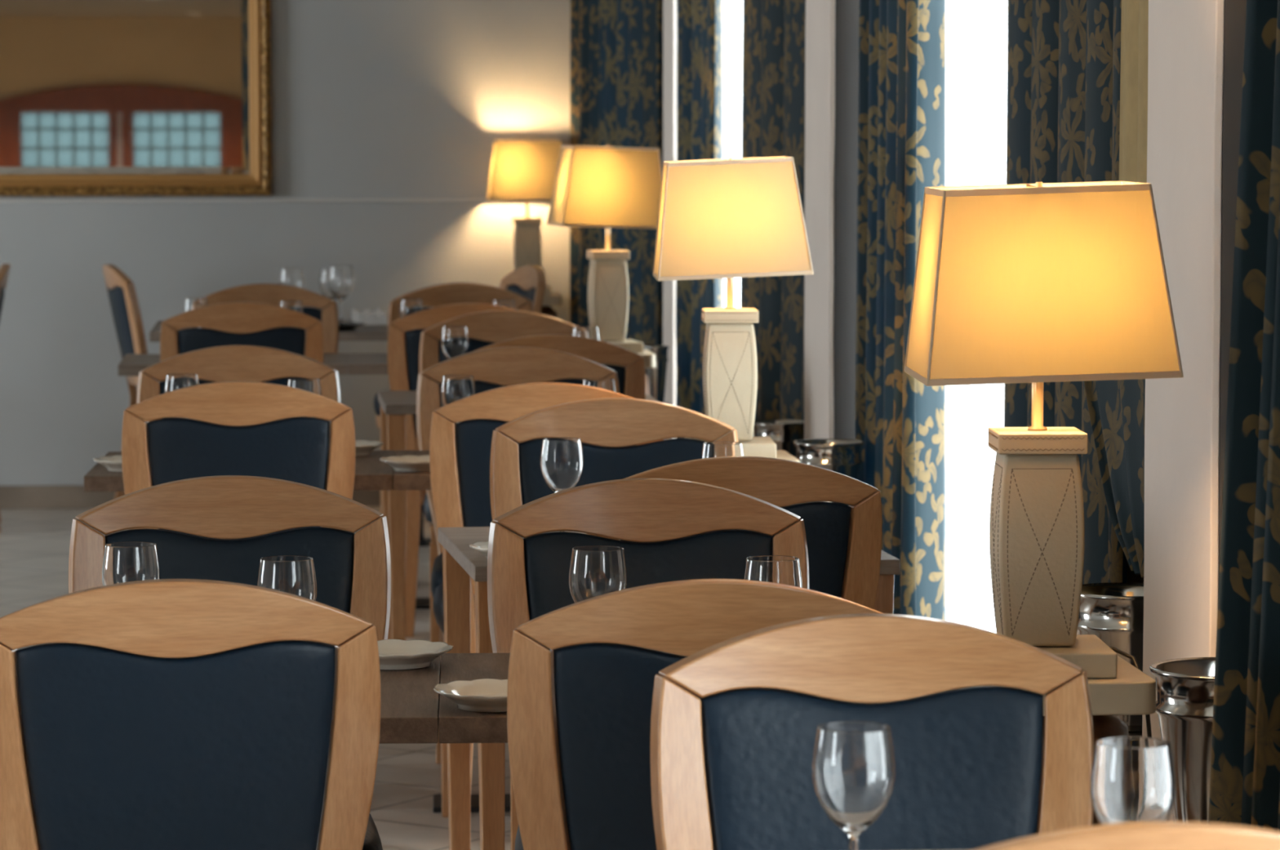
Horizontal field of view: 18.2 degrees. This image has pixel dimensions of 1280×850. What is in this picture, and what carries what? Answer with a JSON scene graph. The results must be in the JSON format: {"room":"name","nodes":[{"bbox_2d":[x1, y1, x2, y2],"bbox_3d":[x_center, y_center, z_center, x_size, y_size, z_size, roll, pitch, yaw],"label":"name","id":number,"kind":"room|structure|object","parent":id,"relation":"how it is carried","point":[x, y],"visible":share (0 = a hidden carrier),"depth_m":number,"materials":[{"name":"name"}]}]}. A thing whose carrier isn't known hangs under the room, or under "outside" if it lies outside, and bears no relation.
{"room":"restaurant dining room","nodes":[
{"label":"restaurant dining room","id":0,"kind":"room"},
{"bbox_2d":[0,506,511,849],"bbox_3d":[-1.819,1.308,3.217,7.100,0.100,25.100,0,4,-5],"label":"floor","id":1,"kind":"structure","parent":0,"point":[34,543],"depth_m":11.51,"materials":[{"name":"tile"}]},
{"bbox_2d":[0,263,10,532],"bbox_3d":[-2.594,-0.104,14.651,0.586,0.970,0.480,-1,4,-9],"label":"dining chair","id":2,"kind":"object","parent":1,"relation":"on","point":[5,268],"visible":1,"depth_m":14.54,"materials":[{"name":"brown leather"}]},
{"bbox_2d":[102,264,147,529],"bbox_3d":[-1.672,-0.108,14.701,0.586,0.970,0.480,-1,5,-17],"label":"dining chair","id":3,"kind":"object","parent":1,"relation":"on","point":[122,297],"visible":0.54,"depth_m":14.48,"materials":[{"name":"brown wood"}]},
{"bbox_2d":[0,578,380,849],"bbox_3d":[-0.557,0.641,4.921,0.480,0.970,0.586,0,4,-5],"label":"dining chair","id":4,"kind":"object","parent":1,"relation":"on","point":[162,713],"visible":1,"depth_m":4.65,"materials":[{"name":"brown wood"}]},
{"bbox_2d":[68,475,391,849],"bbox_3d":[-0.584,0.581,5.713,0.480,0.970,0.586,0,4,-5],"label":"dining chair","id":5,"kind":"object","parent":1,"relation":"on","point":[353,571],"visible":0.41,"depth_m":5.92,"materials":[{"name":"brown wood"}]},
{"bbox_2d":[117,352,347,376],"bbox_3d":[-1.252,0.175,12.382,0.690,0.760,0.579,0,4,-5],"label":"dining table","id":6,"kind":"object","parent":1,"relation":"on","point":[131,365],"visible":0.14,"depth_m":12.15,"materials":[{"name":"brown wood"}]},
{"bbox_2d":[183,297,208,328],"bbox_3d":[-1.395,-0.311,12.579,0.076,0.178,0.076,2,5,19],"label":"wine glass","id":7,"kind":"object","parent":6,"relation":"on","point":[190,303],"visible":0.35,"depth_m":12.54,"materials":[{"name":"white"}]},
{"bbox_2d":[279,300,302,328],"bbox_3d":[-1.078,-0.293,12.349,0.076,0.178,0.076,0,4,-4],"label":"wine glass","id":8,"kind":"object","parent":6,"relation":"on","point":[296,305],"visible":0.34,"depth_m":12.32,"materials":[{"name":"white"}]},
{"bbox_2d":[136,345,340,426],"bbox_3d":[-0.920,0.318,9.142,0.480,0.970,0.586,0,4,-5],"label":"dining chair","id":9,"kind":"object","parent":1,"relation":"on","point":[224,362],"visible":0.09,"depth_m":9.36,"materials":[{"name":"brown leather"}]},
{"bbox_2d":[121,381,355,539],"bbox_3d":[-0.839,0.374,8.406,0.480,0.970,0.586,0,4,-5],"label":"dining chair","id":10,"kind":"object","parent":1,"relation":"on","point":[320,453],"visible":0.43,"depth_m":8.12,"materials":[{"name":"brown wood"}]},
{"bbox_2d":[84,449,395,491],"bbox_3d":[-0.851,0.460,8.661,0.640,0.760,0.619,0,4,-3],"label":"dining table","id":11,"kind":"object","parent":1,"relation":"on","point":[371,473],"visible":0.07,"depth_m":8.34,"materials":[{"name":"brown wood"}]},
{"bbox_2d":[93,455,122,471],"bbox_3d":[-1.075,0.083,8.439,0.159,0.025,0.159,-2,5,-25],"label":"plate","id":12,"kind":"object","parent":11,"relation":"on","point":[113,464],"visible":0.46,"depth_m":8.40,"materials":[{"name":"beige ceramic"}]},
{"bbox_2d":[164,373,199,418],"bbox_3d":[-1.008,-0.023,8.814,0.076,0.178,0.076,3,5,32],"label":"wine glass","id":13,"kind":"object","parent":11,"relation":"on","point":[178,380],"visible":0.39,"depth_m":8.78,"materials":[{"name":"white"}]},
{"bbox_2d":[287,377,321,417],"bbox_3d":[-0.727,-0.011,8.656,0.076,0.178,0.076,0,4,1],"label":"wine glass","id":14,"kind":"object","parent":11,"relation":"on","point":[310,384],"visible":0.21,"depth_m":8.62,"materials":[{"name":"clear glass"}]},
{"bbox_2d":[355,440,383,455],"bbox_3d":[-0.645,0.052,8.836,0.159,0.025,0.159,-4,6,-40],"label":"plate","id":15,"kind":"object","parent":11,"relation":"on","point":[363,447],"visible":0.41,"depth_m":8.81,"materials":[{"name":"beige ceramic"}]},
{"bbox_2d":[160,302,323,382],"bbox_3d":[-1.177,0.106,11.909,0.480,0.970,0.586,0,4,-5],"label":"dining chair","id":16,"kind":"object","parent":1,"relation":"on","point":[234,317],"visible":0.32,"depth_m":11.61,"materials":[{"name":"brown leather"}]},
{"bbox_2d":[149,319,357,342],"bbox_3d":[-1.379,0.024,14.354,0.720,0.760,0.849,0,4,-5],"label":"dining table","id":17,"kind":"object","parent":1,"relation":"on","point":[154,335],"visible":0.06,"depth_m":13.93,"materials":[{"name":"brown wood"}]},
{"bbox_2d":[278,266,304,288],"bbox_3d":[-1.233,-0.449,14.149,0.092,0.214,0.092,3,5,32],"label":"wine glass","id":18,"kind":"object","parent":17,"relation":"on","point":[291,276],"visible":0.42,"depth_m":14.11,"materials":[{"name":"white"}]},
{"bbox_2d":[319,268,336,300],"bbox_3d":[-1.100,-0.453,14.261,0.088,0.205,0.088,-2,5,-24],"label":"wine glass","id":19,"kind":"object","parent":17,"relation":"on","point":[323,285],"visible":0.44,"depth_m":14.22,"materials":[{"name":"white"}]},
{"bbox_2d":[327,264,354,322],"bbox_3d":[-1.059,-0.455,14.163,0.096,0.223,0.096,-1,4,-12],"label":"wine glass","id":20,"kind":"object","parent":17,"relation":"on","point":[340,277],"visible":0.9,"depth_m":14.12,"materials":[{"name":"white"}]},
{"bbox_2d":[338,321,365,330],"bbox_3d":[-1.068,-0.345,14.034,0.211,0.024,0.211,-3,5,-36],"label":"plate","id":21,"kind":"object","parent":17,"relation":"on","point":[344,326],"visible":0.4,"depth_m":13.99,"materials":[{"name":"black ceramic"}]},
{"bbox_2d":[191,283,338,353],"bbox_3d":[-1.185,0.049,12.659,0.480,0.970,0.586,0,4,-5],"label":"dining chair","id":22,"kind":"object","parent":1,"relation":"on","point":[265,293],"visible":0.17,"depth_m":12.87,"materials":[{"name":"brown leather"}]},
{"bbox_2d":[346,352,430,608],"bbox_3d":[-0.563,0.171,12.440,0.690,0.760,0.580,0,4,-5],"label":"dining table","id":23,"kind":"object","parent":1,"relation":"on","point":[358,363],"visible":0.15,"depth_m":12.24,"materials":[{"name":"brown wood"}]},
{"bbox_2d":[399,298,423,330],"bbox_3d":[-0.713,-0.304,12.486,0.076,0.178,0.076,-1,5,-13],"label":"wine glass","id":24,"kind":"object","parent":23,"relation":"on","point":[407,306],"visible":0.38,"depth_m":12.45,"materials":[{"name":"white"}]},
{"bbox_2d":[492,299,515,309],"bbox_3d":[-0.425,-0.300,12.440,0.076,0.178,0.076,-1,4,-9],"label":"wine glass","id":25,"kind":"object","parent":23,"relation":"on","point":[510,304],"visible":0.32,"depth_m":12.41,"materials":[{"name":"white"}]},
{"bbox_2d":[355,321,431,546],"bbox_3d":[-0.820,0.020,14.401,0.480,0.760,0.850,0,4,-5],"label":"dining table","id":26,"kind":"object","parent":1,"relation":"on","point":[365,332],"visible":0.12,"depth_m":14.05,"materials":[{"name":"brown wood"}]},
{"bbox_2d":[351,307,387,321],"bbox_3d":[-0.991,-0.405,14.661,0.130,0.046,0.090,0,4,-5],"label":"napkin","id":27,"kind":"object","parent":26,"relation":"on","point":[378,310],"visible":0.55,"depth_m":14.62,"materials":[{"name":"white fabric"}]},
{"bbox_2d":[355,311,387,324],"bbox_3d":[-0.959,-0.385,14.403,0.125,0.046,0.090,0,4,-5],"label":"napkin","id":28,"kind":"object","parent":26,"relation":"on","point":[381,318],"visible":0.79,"depth_m":14.36,"materials":[{"name":"white fabric"}]},
{"bbox_2d":[378,655,440,743],"bbox_3d":[-0.594,0.720,5.272,0.660,0.760,0.600,0,4,-3],"label":"dining table","id":29,"kind":"object","parent":1,"relation":"on","point":[410,704],"visible":0.05,"depth_m":5.07,"materials":[{"name":"brown wood"}]},
{"bbox_2d":[102,541,159,585],"bbox_3d":[-0.674,0.246,5.299,0.076,0.178,0.076,1,5,17],"label":"wine glass","id":30,"kind":"object","parent":29,"relation":"on","point":[126,561],"visible":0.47,"depth_m":5.26,"materials":[{"name":"clear glass"}]},
{"bbox_2d":[257,555,316,600],"bbox_3d":[-0.453,0.259,5.131,0.076,0.178,0.076,0,4,-4],"label":"wine glass","id":31,"kind":"object","parent":29,"relation":"on","point":[295,575],"visible":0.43,"depth_m":5.10,"materials":[{"name":"clear glass"}]},
{"bbox_2d":[377,639,453,669],"bbox_3d":[-0.333,0.313,5.429,0.159,0.025,0.159,-3,5,-36],"label":"plate","id":32,"kind":"object","parent":29,"relation":"on","point":[393,654],"visible":0.59,"depth_m":5.45,"materials":[{"name":"beige ceramic"}]},
{"bbox_2d":[392,449,510,812],"bbox_3d":[-0.211,0.458,8.693,0.640,0.760,0.620,0,4,-3],"label":"dining table","id":33,"kind":"object","parent":1,"relation":"on","point":[401,480],"visible":0.15,"depth_m":8.38,"materials":[{"name":"brown wood"}]},
{"bbox_2d":[379,454,430,471],"bbox_3d":[-0.471,0.083,8.439,0.159,0.025,0.159,1,5,15],"label":"plate","id":34,"kind":"object","parent":33,"relation":"on","point":[409,463],"visible":0.66,"depth_m":8.40,"materials":[{"name":"beige ceramic"}]},
{"bbox_2d":[440,374,475,423],"bbox_3d":[-0.399,-0.019,8.768,0.076,0.178,0.076,2,5,27],"label":"wine glass","id":35,"kind":"object","parent":33,"relation":"on","point":[454,388],"visible":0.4,"depth_m":8.73,"materials":[{"name":"white"}]},
{"bbox_2d":[582,377,615,391],"bbox_3d":[-0.089,-0.011,8.656,0.076,0.178,0.076,1,5,17],"label":"wine glass","id":36,"kind":"object","parent":33,"relation":"on","point":[608,384],"visible":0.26,"depth_m":8.62,"materials":[{"name":"white"}]},
{"bbox_2d":[386,302,516,636],"bbox_3d":[-0.511,0.112,11.826,0.480,0.970,0.586,0,4,-5],"label":"dining chair","id":37,"kind":"object","parent":1,"relation":"on","point":[403,347],"visible":0.22,"depth_m":11.56,"materials":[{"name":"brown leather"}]},
{"bbox_2d":[373,265,546,517],"bbox_3d":[-0.648,-0.090,14.463,0.586,0.970,0.480,-1,5,-19],"label":"dining chair","id":38,"kind":"object","parent":1,"relation":"on","point":[529,282],"visible":0.2,"depth_m":14.49,"materials":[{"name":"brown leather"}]},
{"bbox_2d":[387,282,533,334],"bbox_3d":[-0.555,0.044,12.712,0.480,0.970,0.586,0,4,-5],"label":"dining chair","id":39,"kind":"object","parent":1,"relation":"on","point":[435,295],"visible":0.07,"depth_m":12.93,"materials":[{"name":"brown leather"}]},
{"bbox_2d":[418,309,577,641],"bbox_3d":[-0.369,0.185,10.874,0.480,0.970,0.586,0,4,-2],"label":"dining chair","id":40,"kind":"object","parent":1,"relation":"on","point":[501,325],"visible":0.15,"depth_m":11.08,"materials":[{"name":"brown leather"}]},
{"bbox_2d":[377,390,657,639],"bbox_3d":[-0.330,0.303,10.708,0.720,0.760,0.540,0,4,-6],"label":"dining table","id":41,"kind":"object","parent":1,"relation":"on","point":[395,405],"visible":0.27,"depth_m":10.43,"materials":[{"name":"brown wood"}]},
{"bbox_2d":[440,325,468,359],"bbox_3d":[-0.502,-0.178,10.846,0.076,0.178,0.076,0,4,3],"label":"wine glass","id":42,"kind":"object","parent":41,"relation":"on","point":[454,339],"visible":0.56,"depth_m":10.81,"materials":[{"name":"white"}]},
{"bbox_2d":[571,326,599,340],"bbox_3d":[-0.148,-0.176,10.812,0.076,0.178,0.076,-1,5,-18],"label":"wine glass","id":43,"kind":"object","parent":41,"relation":"on","point":[592,332],"visible":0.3,"depth_m":10.78,"materials":[{"name":"white"}]},
{"bbox_2d":[416,346,619,794],"bbox_3d":[-0.265,0.322,9.085,0.480,0.970,0.586,0,4,-5],"label":"dining chair","id":44,"kind":"object","parent":1,"relation":"on","point":[512,365],"visible":0.17,"depth_m":9.29,"materials":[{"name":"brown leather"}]},
{"bbox_2d":[429,382,662,817],"bbox_3d":[-0.211,0.377,8.365,0.480,0.970,0.586,0,4,-5],"label":"dining chair","id":45,"kind":"object","parent":1,"relation":"on","point":[460,453],"visible":0.19,"depth_m":8.08,"materials":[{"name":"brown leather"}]},
{"bbox_2d":[540,292,562,318],"bbox_3d":[-0.423,-0.090,15.402,0.236,0.828,0.260,0,4,-5],"label":"side table","id":46,"kind":"object","parent":1,"relation":"on","point":[555,299],"visible":0.12,"depth_m":15.26,"materials":[{"name":"brown wood"}]},
{"bbox_2d":[485,138,561,294],"bbox_3d":[-0.432,-0.799,15.337,0.306,0.595,0.274,0,4,-5],"label":"table lamp","id":47,"kind":"object","parent":46,"relation":"on","point":[521,170],"visible":0.85,"depth_m":15.21,"materials":[{"name":"beige fabric"}]},
{"bbox_2d":[470,334,645,399],"bbox_3d":[-0.247,0.240,10.155,0.480,0.970,0.586,-1,4,-7],"label":"dining chair","id":48,"kind":"object","parent":1,"relation":"on","point":[631,377],"visible":0.09,"depth_m":9.87,"materials":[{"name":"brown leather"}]},
{"bbox_2d":[489,397,737,849],"bbox_3d":[-0.041,0.453,7.373,0.480,0.970,0.586,0,4,-2],"label":"dining chair","id":49,"kind":"object","parent":1,"relation":"on","point":[517,479],"visible":0.27,"depth_m":7.58,"materials":[{"name":"brown wood"}]},
{"bbox_2d":[600,349,655,395],"bbox_3d":[-0.083,0.201,11.593,0.236,0.828,0.260,0,4,-5],"label":"side table","id":50,"kind":"object","parent":1,"relation":"on","point":[649,357],"visible":0.09,"depth_m":11.45,"materials":[{"name":"brown wood"}]},
{"bbox_2d":[546,145,662,353],"bbox_3d":[-0.095,-0.508,11.528,0.305,0.595,0.274,-1,4,-11],"label":"table lamp","id":51,"kind":"object","parent":50,"relation":"on","point":[606,187],"visible":0.93,"depth_m":11.41,"materials":[{"name":"beige fabric"}]},
{"bbox_2d":[487,477,808,849],"bbox_3d":[0.034,0.584,5.669,0.480,0.970,0.586,0,4,-5],"label":"dining chair","id":52,"kind":"object","parent":1,"relation":"on","point":[528,576],"visible":0.34,"depth_m":5.87,"materials":[{"name":"brown wood"}]},
{"bbox_2d":[437,526,899,849],"bbox_3d":[0.035,0.585,7.029,0.720,0.760,0.640,-1,4,-8],"label":"dining table","id":53,"kind":"object","parent":1,"relation":"on","point":[461,562],"visible":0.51,"depth_m":7.02,"materials":[{"name":"brown wood"}]},
{"bbox_2d":[468,541,488,559],"bbox_3d":[-0.209,0.213,6.731,0.159,0.025,0.159,3,5,32],"label":"plate","id":54,"kind":"object","parent":53,"relation":"on","point":[482,547],"visible":0.16,"depth_m":6.74,"materials":[{"name":"beige ceramic"}]},
{"bbox_2d":[540,437,583,531],"bbox_3d":[-0.137,0.113,7.038,0.076,0.178,0.076,-1,5,-17],"label":"wine glass","id":55,"kind":"object","parent":53,"relation":"on","point":[562,459],"visible":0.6,"depth_m":7.01,"materials":[{"name":"white"}]},
{"bbox_2d":[701,441,743,458],"bbox_3d":[0.143,0.120,6.951,0.076,0.178,0.076,-3,6,-38],"label":"wine glass","id":56,"kind":"object","parent":53,"relation":"on","point":[710,449],"visible":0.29,"depth_m":6.92,"materials":[{"name":"white"}]},
{"bbox_2d":[438,653,931,742],"bbox_3d":[0.067,0.717,5.302,0.660,0.760,0.599,0,4,-3],"label":"dining table","id":57,"kind":"object","parent":1,"relation":"on","point":[456,725],"visible":0.07,"depth_m":5.02,"materials":[{"name":"brown wood"}]},
{"bbox_2d":[433,678,507,712],"bbox_3d":[-0.181,0.343,5.042,0.159,0.025,0.159,-4,6,-42],"label":"plate","id":58,"kind":"object","parent":57,"relation":"on","point":[481,695],"visible":0.56,"depth_m":5.06,"materials":[{"name":"beige ceramic"}]},
{"bbox_2d":[568,545,626,603],"bbox_3d":[-0.055,0.250,5.250,0.076,0.178,0.076,4,6,44],"label":"wine glass","id":59,"kind":"object","parent":57,"relation":"on","point":[595,571],"visible":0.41,"depth_m":5.21,"materials":[{"name":"white"}]},
{"bbox_2d":[743,555,802,587],"bbox_3d":[0.170,0.259,5.131,0.076,0.178,0.076,-2,5,-30],"label":"wine glass","id":60,"kind":"object","parent":57,"relation":"on","point":[780,569],"visible":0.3,"depth_m":5.10,"materials":[{"name":"white"}]},
{"bbox_2d":[506,578,904,849],"bbox_3d":[0.065,0.641,4.921,0.480,0.970,0.586,0,4,-5],"label":"dining chair","id":61,"kind":"object","parent":1,"relation":"on","point":[579,715],"visible":0.49,"depth_m":4.63,"materials":[{"name":"brown wood"}]},
{"bbox_2d":[586,456,881,609],"bbox_3d":[0.124,0.512,6.602,0.480,0.970,0.586,-1,4,-7],"label":"dining chair","id":62,"kind":"object","parent":1,"relation":"on","point":[844,542],"visible":0.18,"depth_m":6.33,"materials":[{"name":"brown wood"}]},
{"bbox_2d":[776,449,799,462],"bbox_3d":[0.188,0.474,8.034,0.236,0.828,0.260,0,4,-5],"label":"side table","id":63,"kind":"object","parent":1,"relation":"on","point":[780,454],"visible":0.04,"depth_m":7.99,"materials":[{"name":"brown wood"}]},
{"bbox_2d":[653,155,813,457],"bbox_3d":[0.183,-0.236,7.969,0.305,0.596,0.274,0,4,-2],"label":"table lamp","id":64,"kind":"object","parent":63,"relation":"on","point":[730,218],"visible":0.95,"depth_m":7.84,"materials":[{"name":"beige fabric"}]},
{"bbox_2d":[650,613,1094,849],"bbox_3d":[0.263,0.708,4.049,0.480,0.970,0.586,0,4,-3],"label":"dining chair","id":65,"kind":"object","parent":1,"relation":"on","point":[731,766],"visible":0.94,"depth_m":4.24,"materials":[{"name":"blue leather"}]},
{"bbox_2d":[931,848,974,849],"bbox_3d":[0.349,0.835,3.767,0.740,0.760,0.660,0,4,-5],"label":"dining table","id":66,"kind":"object","parent":1,"relation":"on","point":[931,849],"visible":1,"depth_m":4.06,"materials":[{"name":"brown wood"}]},
{"bbox_2d":[812,721,894,849],"bbox_3d":[0.198,0.368,3.711,0.076,0.178,0.076,-4,6,-43],"label":"wine glass","id":67,"kind":"object","parent":66,"relation":"on","point":[853,773],"visible":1,"depth_m":3.68,"materials":[{"name":"white"}]},
{"bbox_2d":[1090,736,1175,824],"bbox_3d":[0.446,0.375,3.620,0.076,0.178,0.076,-4,6,-45],"label":"wine glass","id":68,"kind":"object","parent":66,"relation":"on","point":[1133,779],"visible":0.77,"depth_m":3.59,"materials":[{"name":"white"}]},
{"bbox_2d":[937,655,1155,834],"bbox_3d":[0.493,0.711,4.938,0.236,0.828,0.260,0,4,-5],"label":"side table","id":69,"kind":"object","parent":1,"relation":"on","point":[1133,691],"visible":0.23,"depth_m":4.79,"materials":[{"name":"beige wood"}]},
{"bbox_2d":[903,180,1183,737],"bbox_3d":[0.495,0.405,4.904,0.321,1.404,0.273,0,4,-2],"label":"table lamp","id":70,"kind":"object","parent":69,"relation":"on","point":[1037,283],"depth_m":4.74,"materials":[{"name":"beige fabric"}]},
{"bbox_2d":[974,821,1279,849],"bbox_3d":[0.369,0.763,3.326,0.480,0.970,0.586,0,4,-5],"label":"dining chair","id":71,"kind":"object","parent":1,"relation":"on","point":[1147,835],"visible":1,"depth_m":3.00,"materials":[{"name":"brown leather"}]},
{"bbox_2d":[1128,732,1142,736],"bbox_3d":[0.720,0.748,5.956,0.207,0.599,0.207,0,4,-5],"label":"stand","id":72,"kind":"object","parent":1,"relation":"on","point":[1131,734],"visible":0.04,"depth_m":5.87,"materials":[{"name":"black metal"}]},
{"bbox_2d":[1076,582,1143,732],"bbox_3d":[0.720,0.346,5.926,0.178,0.206,0.178,0,4,-5],"label":"bucket","id":73,"kind":"object","parent":72,"relation":"on","point":[1113,612],"visible":0.35,"depth_m":5.85,"materials":[{"name":"silver metal"}]},
{"bbox_3d":[0.049,0.242,12.403,0.110,0.624,0.110,0,4,-5],"label":"stand","id":74,"kind":"object","parent":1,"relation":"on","visible":0},
{"bbox_2d":[643,345,668,402],"bbox_3d":[0.050,-0.157,12.372,0.079,0.175,0.079,0,4,-5],"label":"bucket","id":75,"kind":"object","parent":74,"relation":"on","point":[656,376],"visible":0.67,"depth_m":12.35,"materials":[{"name":"silver metal"}]},
{"bbox_3d":[0.750,0.818,5.179,0.220,0.578,0.220,0,4,-5],"label":"stand","id":76,"kind":"object","parent":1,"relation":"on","visible":0},
{"bbox_2d":[1149,657,1215,822],"bbox_3d":[0.750,0.420,5.149,0.189,0.219,0.189,0,4,-5],"label":"bucket","id":77,"kind":"object","parent":76,"relation":"on","point":[1184,686],"visible":0.38,"depth_m":5.10,"materials":[{"name":"silver metal"}]},
{"bbox_3d":[0.411,0.524,8.751,0.180,0.619,0.180,0,4,-5],"label":"stand","id":78,"kind":"object","parent":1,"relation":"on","visible":0},
{"bbox_2d":[793,438,864,506],"bbox_3d":[0.411,0.125,8.721,0.155,0.180,0.155,0,4,-5],"label":"bucket","id":79,"kind":"object","parent":78,"relation":"on","point":[841,455],"visible":0.56,"depth_m":8.66,"materials":[{"name":"silver metal"}]},
{"bbox_3d":[0.340,0.457,9.847,0.176,0.584,0.176,0,4,-5],"label":"stand","id":80,"kind":"object","parent":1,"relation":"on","visible":0},
{"bbox_2d":[752,418,804,457],"bbox_3d":[0.340,0.078,9.818,0.151,0.175,0.151,0,4,-5],"label":"bucket","id":81,"kind":"object","parent":80,"relation":"on","point":[783,432],"visible":0.35,"depth_m":9.76,"materials":[{"name":"silver metal"}]},
{"bbox_2d":[0,0,570,485],"bbox_3d":[-2.862,-0.928,15.387,6.700,2.500,0.200,0,4,-5],"label":"wall","id":82,"kind":"structure","parent":0,"point":[370,98],"depth_m":15.42,"materials":[{"name":"grey paint"}]},
{"bbox_2d":[0,0,271,195],"bbox_3d":[-2.562,-1.472,15.245,2.300,1.200,0.046,0,4,-5],"label":"wall mirror","id":83,"kind":"object","parent":82,"relation":"attached to","point":[98,97],"visible":1,"depth_m":15.32,"materials":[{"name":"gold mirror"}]},
{"bbox_2d":[0,484,380,509],"bbox_3d":[-3.002,0.283,15.360,5.800,0.090,0.015,0,4,-5],"label":"baseboard","id":84,"kind":"structure","parent":82,"relation":"attached to","point":[55,496],"depth_m":15.42,"materials":[{"name":"stone"}]},
{"bbox_2d":[0,197,551,202],"bbox_3d":[-3.002,-0.856,15.273,5.800,0.016,0.014,0,4,-5],"label":"trim","id":85,"kind":"structure","parent":82,"relation":"attached to","point":[311,199],"depth_m":15.40,"materials":[{"name":"white paint"}]},
{"bbox_2d":[675,0,678,325],"bbox_3d":[0.187,-0.754,13.123,0.168,2.500,0.360,0,4,-5],"label":"wall pier","id":86,"kind":"object","parent":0,"point":[677,0],"depth_m":12.91,"materials":[{"name":"white paint"}]},
{"bbox_2d":[662,0,676,439],"bbox_3d":[0.097,-0.754,13.116,0.012,2.500,0.369,0,4,-5],"label":"trim","id":87,"kind":"structure","parent":86,"relation":"attached to","point":[669,6],"depth_m":13.03,"materials":[{"name":"white paint"}]},
{"bbox_2d":[833,0,859,439],"bbox_3d":[0.508,-0.465,9.343,0.168,2.500,0.450,0,4,-5],"label":"wall pier","id":88,"kind":"object","parent":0,"point":[846,11],"visible":0.22,"depth_m":9.11,"materials":[{"name":"grey paint"}]},
{"bbox_2d":[804,0,835,439],"bbox_3d":[0.418,-0.464,9.336,0.012,2.500,0.459,0,4,-5],"label":"wall","id":89,"kind":"structure","parent":88,"relation":"attached to","point":[820,55],"depth_m":9.27,"materials":[{"name":"white paint"}]},
{"bbox_2d":[1217,0,1246,595],"bbox_3d":[0.835,-0.171,5.503,0.168,2.500,0.420,0,4,-5],"label":"wall pier","id":90,"kind":"object","parent":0,"point":[1234,10],"depth_m":5.28,"materials":[{"name":"grey paint"}]},
{"bbox_2d":[1142,0,1224,821],"bbox_3d":[0.745,-0.170,5.495,0.012,2.500,0.429,0,4,-5],"label":"wall","id":91,"kind":"structure","parent":90,"relation":"attached to","point":[1185,50],"depth_m":5.45,"materials":[{"name":"white paint"}]},
{"bbox_3d":[-1.819,-1.284,3.018,7.100,0.100,25.100,0,4,-5],"label":"ceiling","id":92,"kind":"structure","parent":0,"visible":0},
{"bbox_2d":[569,0,662,373],"bbox_3d":[-0.094,-0.853,14.415,0.098,2.460,2.144,-1,4,-9],"label":"curtain","id":93,"kind":"object","parent":92,"relation":"hanging from","point":[616,57],"visible":0.3,"depth_m":14.08,"materials":[{"name":"blue fabric"}]},
{"bbox_2d":[675,0,722,438],"bbox_3d":[0.188,-0.686,12.236,0.110,2.460,1.214,0,4,-5],"label":"curtain","id":94,"kind":"object","parent":92,"relation":"hanging from","point":[700,22],"visible":0.5,"depth_m":12.12,"materials":[{"name":"blue fabric"}]},
{"bbox_2d":[722,0,742,307],"bbox_3d":[0.326,-0.673,12.065,0.038,2.460,1.679,0,4,-5],"label":"window","id":95,"kind":"structure","parent":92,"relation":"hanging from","point":[732,10],"depth_m":12.51,"materials":[{"name":"white glass"}]},
{"bbox_2d":[740,0,805,420],"bbox_3d":[0.392,-0.556,10.537,0.121,2.460,1.800,0,4,-5],"label":"curtain","id":96,"kind":"object","parent":92,"relation":"hanging from","point":[774,46],"visible":0.2,"depth_m":10.71,"materials":[{"name":"blue fabric"}]},
{"bbox_2d":[854,0,946,620],"bbox_3d":[0.545,-0.395,8.430,0.107,2.460,1.203,0,4,-2],"label":"curtain","id":97,"kind":"object","parent":92,"relation":"hanging from","point":[900,420],"visible":0.66,"depth_m":8.02,"materials":[{"name":"blue fabric"}]},
{"bbox_2d":[946,0,1007,632],"bbox_3d":[0.662,-0.371,8.114,0.036,2.460,1.833,0,4,-5],"label":"window","id":98,"kind":"structure","parent":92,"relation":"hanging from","point":[976,30],"depth_m":8.02,"materials":[{"name":"white glass"}]},
{"bbox_2d":[1004,0,1148,584],"bbox_3d":[0.743,-0.248,6.509,0.125,2.460,1.547,0,4,-5],"label":"curtain","id":99,"kind":"object","parent":92,"relation":"hanging from","point":[1077,107],"visible":0.23,"depth_m":6.61,"materials":[{"name":"fabric"}]},
{"bbox_2d":[1208,0,1279,831],"bbox_3d":[0.746,-0.078,4.297,0.110,2.461,1.106,0,4,-5],"label":"curtain","id":100,"kind":"object","parent":92,"relation":"hanging from","point":[1245,780],"visible":0.97,"depth_m":4.55,"materials":[{"name":"blue fabric"}]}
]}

